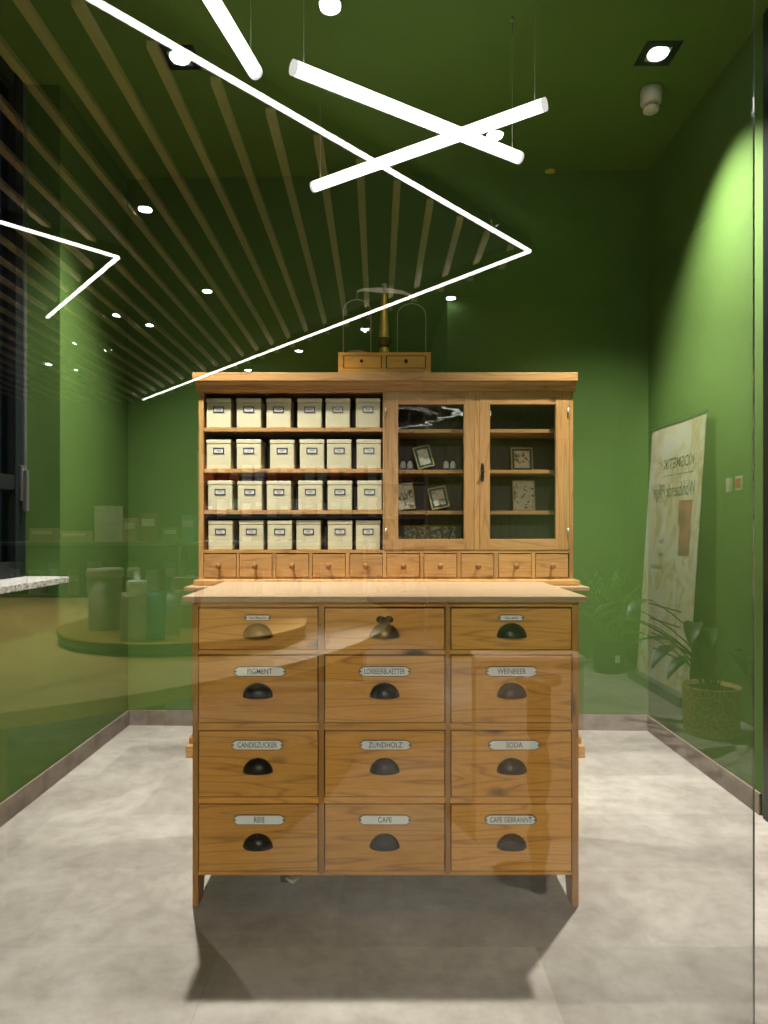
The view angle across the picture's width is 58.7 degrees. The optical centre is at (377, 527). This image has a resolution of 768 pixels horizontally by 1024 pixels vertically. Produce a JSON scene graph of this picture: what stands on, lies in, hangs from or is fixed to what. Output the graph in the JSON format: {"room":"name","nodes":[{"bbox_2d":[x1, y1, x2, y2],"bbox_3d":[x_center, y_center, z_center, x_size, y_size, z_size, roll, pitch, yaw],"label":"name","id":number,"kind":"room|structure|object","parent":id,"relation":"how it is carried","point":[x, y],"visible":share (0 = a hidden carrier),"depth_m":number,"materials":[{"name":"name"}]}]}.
{"room":"shop interior","nodes":[
{"label":"shop interior","id":0,"kind":"room"},
{"bbox_2d":[0,85,127,802],"bbox_3d":[-1.675,-0.470,2.855,0.250,3.380,3.090,0,0,0],"label":"wall","id":1,"kind":"structure","parent":0,"point":[64,646],"depth_m":3.44,"materials":[{"name":"glass"}]},
{"bbox_2d":[0,55,28,578],"bbox_3d":[-1.730,-0.962,2.423,0.109,2.393,1.806,0,0,0],"label":"window","id":2,"kind":"structure","parent":1,"relation":"in","point":[14,475],"depth_m":3.23,"materials":[{"name":"glass"}]},
{"bbox_2d":[0,576,68,593],"bbox_3d":[-1.607,0.249,2.424,0.221,0.028,1.808,0,0,0],"label":"window sill","id":3,"kind":"structure","parent":1,"relation":"attached to","point":[9,585],"depth_m":3.02,"materials":[{"name":"stone"}]},
{"bbox_2d":[0,710,128,826],"bbox_3d":[-1.544,1.174,2.777,0.012,0.092,2.895,0,0,0],"label":"baseboard","id":4,"kind":"structure","parent":1,"relation":"attached to","point":[15,803],"depth_m":3.29,"materials":[{"name":"stone"}]},
{"bbox_2d":[0,725,767,1023],"bbox_3d":[-1.800,1.270,-2.300,8.800,0.100,13.600,0,0,0],"label":"floor","id":5,"kind":"structure","parent":0,"point":[100,923],"depth_m":2.12,"materials":[{"name":"concrete"}]},
{"bbox_2d":[280,875,301,883],"bbox_3d":[-0.357,1.206,2.412,0.211,0.028,0.063,0,0,42],"label":"power cable","id":6,"kind":"object","parent":5,"relation":"on","point":[283,878],"visible":0.48,"depth_m":2.35,"materials":[{"name":"white plastic"}]},
{"bbox_2d":[182,582,586,906],"bbox_3d":[0.021,0.719,2.465,1.286,1.003,0.600,0,0,0],"label":"drawer cabinet","id":7,"kind":"object","parent":5,"relation":"on","point":[340,728],"depth_m":2.20,"materials":[{"name":"brown wood"}]},
{"bbox_2d":[182,582,586,601],"bbox_3d":[0.021,0.227,2.465,1.286,0.019,0.600,0,0,0],"label":"countertop","id":8,"kind":"structure","parent":7,"relation":"on","point":[224,591],"depth_m":2.30,"materials":[{"name":"brown wood"}]},
{"bbox_2d":[184,585,589,757],"bbox_3d":[0.044,0.765,3.828,2.130,0.910,0.505,0,0,0],"label":"base cabinet","id":9,"kind":"object","parent":5,"relation":"on","point":[189,748],"visible":0.13,"depth_m":3.62,"materials":[{"name":"brown wood"}]},
{"bbox_2d":[184,585,589,590],"bbox_3d":[0.046,0.319,3.828,2.126,0.020,0.505,0,0,0],"label":"countertop","id":10,"kind":"structure","parent":9,"relation":"on","point":[192,587],"depth_m":3.58,"materials":[{"name":"brown wood"}]},
{"bbox_2d":[0,0,767,179],"bbox_3d":[0.350,-2.210,2.905,4.500,0.100,3.190,0,0,0],"label":"ceiling","id":11,"kind":"structure","parent":0,"point":[461,63],"depth_m":3.24,"materials":[{"name":"green paint"}]},
{"bbox_2d":[157,45,201,69],"bbox_3d":[-0.908,-2.156,3.132,0.160,0.008,0.160,0,0,0],"label":"recessed light","id":12,"kind":"object","parent":11,"relation":"in","point":[177,55],"visible":1,"depth_m":3.12,"materials":[{"name":"black paint"}]},
{"bbox_2d":[203,0,262,79],"bbox_3d":[-0.511,-1.857,1.981,0.049,0.604,0.800,0,0,13],"label":"tube light","id":13,"kind":"object","parent":11,"relation":"hanging from","point":[217,9],"visible":1,"depth_m":2.18,"materials":[{"name":"plastic"}]},
{"bbox_2d":[289,16,523,163],"bbox_3d":[0.156,-1.857,2.629,1.069,0.604,0.049,0,0,-33],"label":"tube light","id":14,"kind":"object","parent":11,"relation":"hanging from","point":[298,69],"visible":1,"depth_m":2.56,"materials":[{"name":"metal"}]},
{"bbox_2d":[310,87,547,191],"bbox_3d":[0.169,-1.887,2.963,1.158,0.544,0.049,0,0,34],"label":"tube light","id":15,"kind":"object","parent":11,"relation":"hanging from","point":[538,106],"visible":0.79,"depth_m":2.93,"materials":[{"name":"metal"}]},
{"bbox_2d":[545,168,554,173],"bbox_3d":[1.041,-2.154,4.132,0.060,0.012,0.060,0,0,0],"label":"sprinkler cover","id":16,"kind":"object","parent":11,"relation":"attached to","point":[548,171],"visible":1,"depth_m":4.12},
{"bbox_2d":[640,83,661,115],"bbox_3d":[1.343,-2.103,3.360,0.100,0.114,0.100,0,0,0],"label":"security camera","id":17,"kind":"object","parent":11,"relation":"attached to","point":[650,94],"visible":1,"depth_m":3.33,"materials":[{"name":"white plastic"}]},
{"bbox_2d":[634,41,682,65],"bbox_3d":[1.273,-2.156,3.106,0.160,0.008,0.160,0,0,0],"label":"recessed light","id":18,"kind":"object","parent":11,"relation":"in","point":[655,56],"visible":1,"depth_m":3.10,"materials":[{"name":"black paint"}]},
{"bbox_2d":[128,170,647,724],"bbox_3d":[0.040,-0.470,4.303,3.780,3.380,0.394,0,0,0],"label":"wall","id":19,"kind":"structure","parent":0,"point":[508,271],"depth_m":4.17,"materials":[{"name":"green paint"}]},
{"bbox_2d":[192,372,579,584],"bbox_3d":[0.040,-0.268,3.868,2.095,1.154,0.405,0,0,0],"label":"upper cabinet","id":20,"kind":"object","parent":19,"relation":"attached to","point":[475,420],"visible":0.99,"depth_m":3.75,"materials":[{"name":"brown wood"}]},
{"bbox_2d":[206,398,236,427],"bbox_3d":[-0.880,-0.634,3.852,0.137,0.163,0.170,0,0,0],"label":"tin","id":21,"kind":"object","parent":20,"relation":"on","point":[221,412],"visible":0.94,"depth_m":3.77,"materials":[{"name":"beige paint"}]},
{"bbox_2d":[206,440,236,468],"bbox_3d":[-0.881,-0.408,3.857,0.137,0.163,0.170,0,0,0],"label":"tin","id":22,"kind":"object","parent":20,"relation":"on","point":[221,454],"visible":0.93,"depth_m":3.78,"materials":[{"name":"beige paint"}]},
{"bbox_2d":[208,481,237,509],"bbox_3d":[-0.872,-0.180,3.852,0.137,0.163,0.170,0,0,0],"label":"tin","id":23,"kind":"object","parent":20,"relation":"on","point":[222,495],"visible":0.91,"depth_m":3.77,"materials":[{"name":"beige paint"}]},
{"bbox_2d":[208,520,238,549],"bbox_3d":[-0.870,0.039,3.854,0.137,0.163,0.170,0,0,0],"label":"tin","id":24,"kind":"object","parent":20,"relation":"on","point":[222,534],"visible":1,"depth_m":3.77,"materials":[{"name":"beige paint"}]},
{"bbox_2d":[236,439,265,468],"bbox_3d":[-0.714,-0.408,3.853,0.137,0.163,0.170,0,0,0],"label":"tin","id":25,"kind":"object","parent":20,"relation":"on","point":[251,453],"visible":0.96,"depth_m":3.77,"materials":[{"name":"beige paint"}]},
{"bbox_2d":[236,398,265,427],"bbox_3d":[-0.714,-0.634,3.851,0.137,0.163,0.170,0,0,0],"label":"tin","id":26,"kind":"object","parent":20,"relation":"on","point":[251,412],"visible":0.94,"depth_m":3.77,"materials":[{"name":"beige paint"}]},
{"bbox_2d":[237,481,266,509],"bbox_3d":[-0.709,-0.180,3.857,0.137,0.163,0.170,0,0,0],"label":"tin","id":27,"kind":"object","parent":20,"relation":"on","point":[252,495],"visible":0.96,"depth_m":3.78,"materials":[{"name":"beige paint"}]},
{"bbox_2d":[239,520,267,549],"bbox_3d":[-0.700,0.039,3.855,0.137,0.163,0.170,0,0,0],"label":"tin","id":28,"kind":"object","parent":20,"relation":"on","point":[253,534],"visible":0.94,"depth_m":3.77,"materials":[{"name":"beige paint"}]},
{"bbox_2d":[266,398,294,427],"bbox_3d":[-0.549,-0.634,3.854,0.137,0.163,0.170,0,0,0],"label":"tin","id":29,"kind":"object","parent":20,"relation":"on","point":[280,411],"visible":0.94,"depth_m":3.77,"materials":[{"name":"beige paint"}]},
{"bbox_2d":[267,481,294,509],"bbox_3d":[-0.548,-0.180,3.855,0.137,0.163,0.170,0,0,0],"label":"tin","id":30,"kind":"object","parent":20,"relation":"on","point":[280,494],"visible":0.94,"depth_m":3.77,"materials":[{"name":"beige paint"}]},
{"bbox_2d":[267,520,295,549],"bbox_3d":[-0.543,0.039,3.853,0.137,0.163,0.170,0,0,0],"label":"tin","id":31,"kind":"object","parent":20,"relation":"on","point":[281,533],"visible":1,"depth_m":3.77,"materials":[{"name":"beige paint"}]},
{"bbox_2d":[270,440,297,468],"bbox_3d":[-0.530,-0.408,3.858,0.137,0.163,0.170,0,0,0],"label":"tin","id":32,"kind":"object","parent":20,"relation":"on","point":[283,453],"visible":0.94,"depth_m":3.78,"materials":[{"name":"beige paint"}]},
{"bbox_2d":[296,520,322,549],"bbox_3d":[-0.384,0.039,3.856,0.137,0.163,0.170,0,0,0],"label":"tin","id":33,"kind":"object","parent":20,"relation":"on","point":[309,533],"visible":1,"depth_m":3.77,"materials":[{"name":"beige paint"}]},
{"bbox_2d":[297,398,323,427],"bbox_3d":[-0.378,-0.634,3.855,0.137,0.163,0.170,0,0,0],"label":"tin","id":34,"kind":"object","parent":20,"relation":"on","point":[310,410],"visible":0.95,"depth_m":3.77,"materials":[{"name":"beige paint"}]},
{"bbox_2d":[298,481,324,509],"bbox_3d":[-0.373,-0.180,3.854,0.137,0.163,0.170,0,0,0],"label":"tin","id":35,"kind":"object","parent":20,"relation":"on","point":[311,494],"visible":0.98,"depth_m":3.77,"materials":[{"name":"beige paint"}]},
{"bbox_2d":[300,440,326,468],"bbox_3d":[-0.365,-0.408,3.854,0.137,0.163,0.170,0,0,0],"label":"tin","id":36,"kind":"object","parent":20,"relation":"on","point":[312,452],"visible":0.96,"depth_m":3.77,"materials":[{"name":"beige paint"}]},
{"bbox_2d":[325,398,350,427],"bbox_3d":[-0.222,-0.634,3.854,0.137,0.163,0.170,0,0,0],"label":"tin","id":37,"kind":"object","parent":20,"relation":"on","point":[338,410],"visible":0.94,"depth_m":3.77,"materials":[{"name":"beige paint"}]},
{"bbox_2d":[327,439,352,468],"bbox_3d":[-0.214,-0.408,3.851,0.137,0.163,0.170,0,0,0],"label":"tin","id":38,"kind":"object","parent":20,"relation":"on","point":[339,451],"visible":0.91,"depth_m":3.77,"materials":[{"name":"beige paint"}]},
{"bbox_2d":[327,481,352,509],"bbox_3d":[-0.211,-0.180,3.851,0.137,0.163,0.170,0,0,0],"label":"tin","id":39,"kind":"object","parent":20,"relation":"on","point":[340,493],"visible":0.95,"depth_m":3.77,"materials":[{"name":"beige paint"}]},
{"bbox_2d":[328,520,353,549],"bbox_3d":[-0.210,0.039,3.855,0.137,0.163,0.170,0,0,0],"label":"tin","id":40,"kind":"object","parent":20,"relation":"on","point":[340,532],"visible":1,"depth_m":3.77,"materials":[{"name":"beige paint"}]},
{"bbox_2d":[356,398,379,427],"bbox_3d":[-0.055,-0.634,3.852,0.137,0.163,0.170,0,0,0],"label":"tin","id":41,"kind":"object","parent":20,"relation":"on","point":[367,409],"visible":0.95,"depth_m":3.77,"materials":[{"name":"beige paint"}]},
{"bbox_2d":[356,520,379,549],"bbox_3d":[-0.055,0.039,3.858,0.137,0.163,0.170,0,0,0],"label":"tin","id":42,"kind":"object","parent":20,"relation":"on","point":[367,531],"visible":1,"depth_m":3.78,"materials":[{"name":"beige paint"}]},
{"bbox_2d":[356,439,380,468],"bbox_3d":[-0.051,-0.408,3.853,0.137,0.163,0.170,0,0,0],"label":"tin","id":43,"kind":"object","parent":20,"relation":"on","point":[368,450],"visible":0.94,"depth_m":3.77,"materials":[{"name":"beige paint"}]},
{"bbox_2d":[357,481,381,509],"bbox_3d":[-0.046,-0.180,3.852,0.137,0.163,0.170,0,0,0],"label":"tin","id":44,"kind":"object","parent":20,"relation":"on","point":[369,492],"visible":0.98,"depth_m":3.77,"materials":[{"name":"beige paint"}]},
{"bbox_2d":[338,283,430,371],"bbox_3d":[0.037,-1.129,3.939,0.523,0.567,0.201,0,0,0],"label":"balance scale","id":45,"kind":"object","parent":20,"relation":"on","point":[383,360],"visible":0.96,"depth_m":3.86,"materials":[{"name":"brown wood"}]},
{"bbox_2d":[400,459,405,469],"bbox_3d":[0.143,-0.362,3.920,0.033,0.074,0.033,0,0,0],"label":"jar","id":46,"kind":"object","parent":20,"relation":"on","point":[402,464],"visible":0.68,"depth_m":3.91,"materials":[{"name":"clear glass"}]},
{"bbox_2d":[398,482,415,509],"bbox_3d":[0.155,-0.179,3.866,0.114,0.160,0.034,0,0,-6],"label":"picture","id":47,"kind":"object","parent":20,"relation":"on","point":[406,500],"visible":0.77,"depth_m":3.86},
{"bbox_2d":[407,459,412,469],"bbox_3d":[0.184,-0.362,3.920,0.033,0.074,0.033,0,0,0],"label":"jar","id":48,"kind":"object","parent":20,"relation":"on","point":[409,464],"visible":0.77,"depth_m":3.91,"materials":[{"name":"ceramic"}]},
{"bbox_2d":[412,444,434,469],"bbox_3d":[0.258,-0.402,3.864,0.125,0.147,0.030,0,0,-6],"label":"picture","id":49,"kind":"object","parent":20,"relation":"on","point":[422,454],"visible":1,"depth_m":3.86},
{"bbox_2d":[416,448,430,465],"bbox_3d":[0.258,-0.402,3.864,0.060,0.090,0.005,-14,-8,-6],"label":"print","id":50,"kind":"object","parent":49,"relation":"attached to","point":[423,456],"depth_m":3.86},
{"bbox_2d":[403,526,456,538],"bbox_3d":[0.294,0.053,3.875,0.300,0.135,0.030,0,0,0],"label":"case","id":51,"kind":"object","parent":20,"relation":"on","point":[409,532],"visible":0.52,"depth_m":3.87,"materials":[{"name":"gold metal"}]},
{"bbox_2d":[427,485,449,509],"bbox_3d":[0.342,-0.171,3.863,0.127,0.143,0.030,0,0,-7],"label":"picture","id":52,"kind":"object","parent":20,"relation":"on","point":[438,497],"visible":1,"depth_m":3.86},
{"bbox_2d":[431,489,445,505],"bbox_3d":[0.342,-0.171,3.864,0.067,0.087,0.004,-12,-8,-7],"label":"print","id":53,"kind":"object","parent":52,"relation":"attached to","point":[438,496],"depth_m":3.86},
{"bbox_2d":[443,459,448,469],"bbox_3d":[0.390,-0.362,3.920,0.033,0.074,0.033,0,0,0],"label":"jar","id":54,"kind":"object","parent":20,"relation":"on","point":[445,464],"visible":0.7,"depth_m":3.91,"materials":[{"name":"ceramic"}]},
{"bbox_2d":[450,459,455,469],"bbox_3d":[0.430,-0.362,3.920,0.033,0.074,0.033,0,0,0],"label":"jar","id":55,"kind":"object","parent":20,"relation":"on","point":[452,464],"visible":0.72,"depth_m":3.91,"materials":[{"name":"glass"}]},
{"bbox_2d":[511,448,532,469],"bbox_3d":[0.825,-0.393,3.916,0.125,0.138,0.032,0,0,0],"label":"picture","id":56,"kind":"object","parent":20,"relation":"on","point":[521,458],"visible":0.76,"depth_m":3.92},
{"bbox_2d":[514,451,529,467],"bbox_3d":[0.825,-0.393,3.916,0.087,0.100,0.004,0,-9,0],"label":"print","id":57,"kind":"object","parent":56,"relation":"attached to","point":[521,458],"depth_m":3.91},
{"bbox_2d":[512,480,535,510],"bbox_3d":[0.836,-0.185,3.919,0.128,0.177,0.038,0,0,0],"label":"picture","id":58,"kind":"object","parent":20,"relation":"on","point":[523,491],"visible":0.94,"depth_m":3.92},
{"bbox_2d":[130,710,646,730],"bbox_3d":[0.040,1.174,4.171,3.157,0.092,0.012,0,0,2],"label":"baseboard","id":59,"kind":"structure","parent":19,"relation":"attached to","point":[137,717],"depth_m":4.12,"materials":[{"name":"stone"}]},
{"bbox_2d":[648,18,762,815],"bbox_3d":[1.715,-0.470,3.585,0.170,3.380,1.430,0,0,0],"label":"wall","id":60,"kind":"structure","parent":0,"point":[700,186],"depth_m":3.42,"materials":[{"name":"green paint"}]},
{"bbox_2d":[647,716,761,814],"bbox_3d":[1.624,1.174,3.502,0.012,0.092,1.205,0,0,0],"label":"baseboard","id":61,"kind":"structure","parent":60,"relation":"attached to","point":[727,780],"depth_m":3.34,"materials":[{"name":"stone"}]},
{"bbox_2d":[763,8,767,821],"bbox_3d":[1.700,-0.469,2.099,0.200,3.378,1.538,0,0,0],"label":"door","id":62,"kind":"structure","parent":60,"relation":"in","point":[765,14],"depth_m":2.85,"materials":[{"name":"black paint"}]},
{"bbox_2d":[753,0,754,1023],"bbox_3d":[-0.414,-0.470,1.302,2.262,3.376,0.005,0,0,0],"label":"window","id":63,"kind":"structure","parent":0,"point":[753,0],"depth_m":1.30,"materials":[{"name":"clear glass"}]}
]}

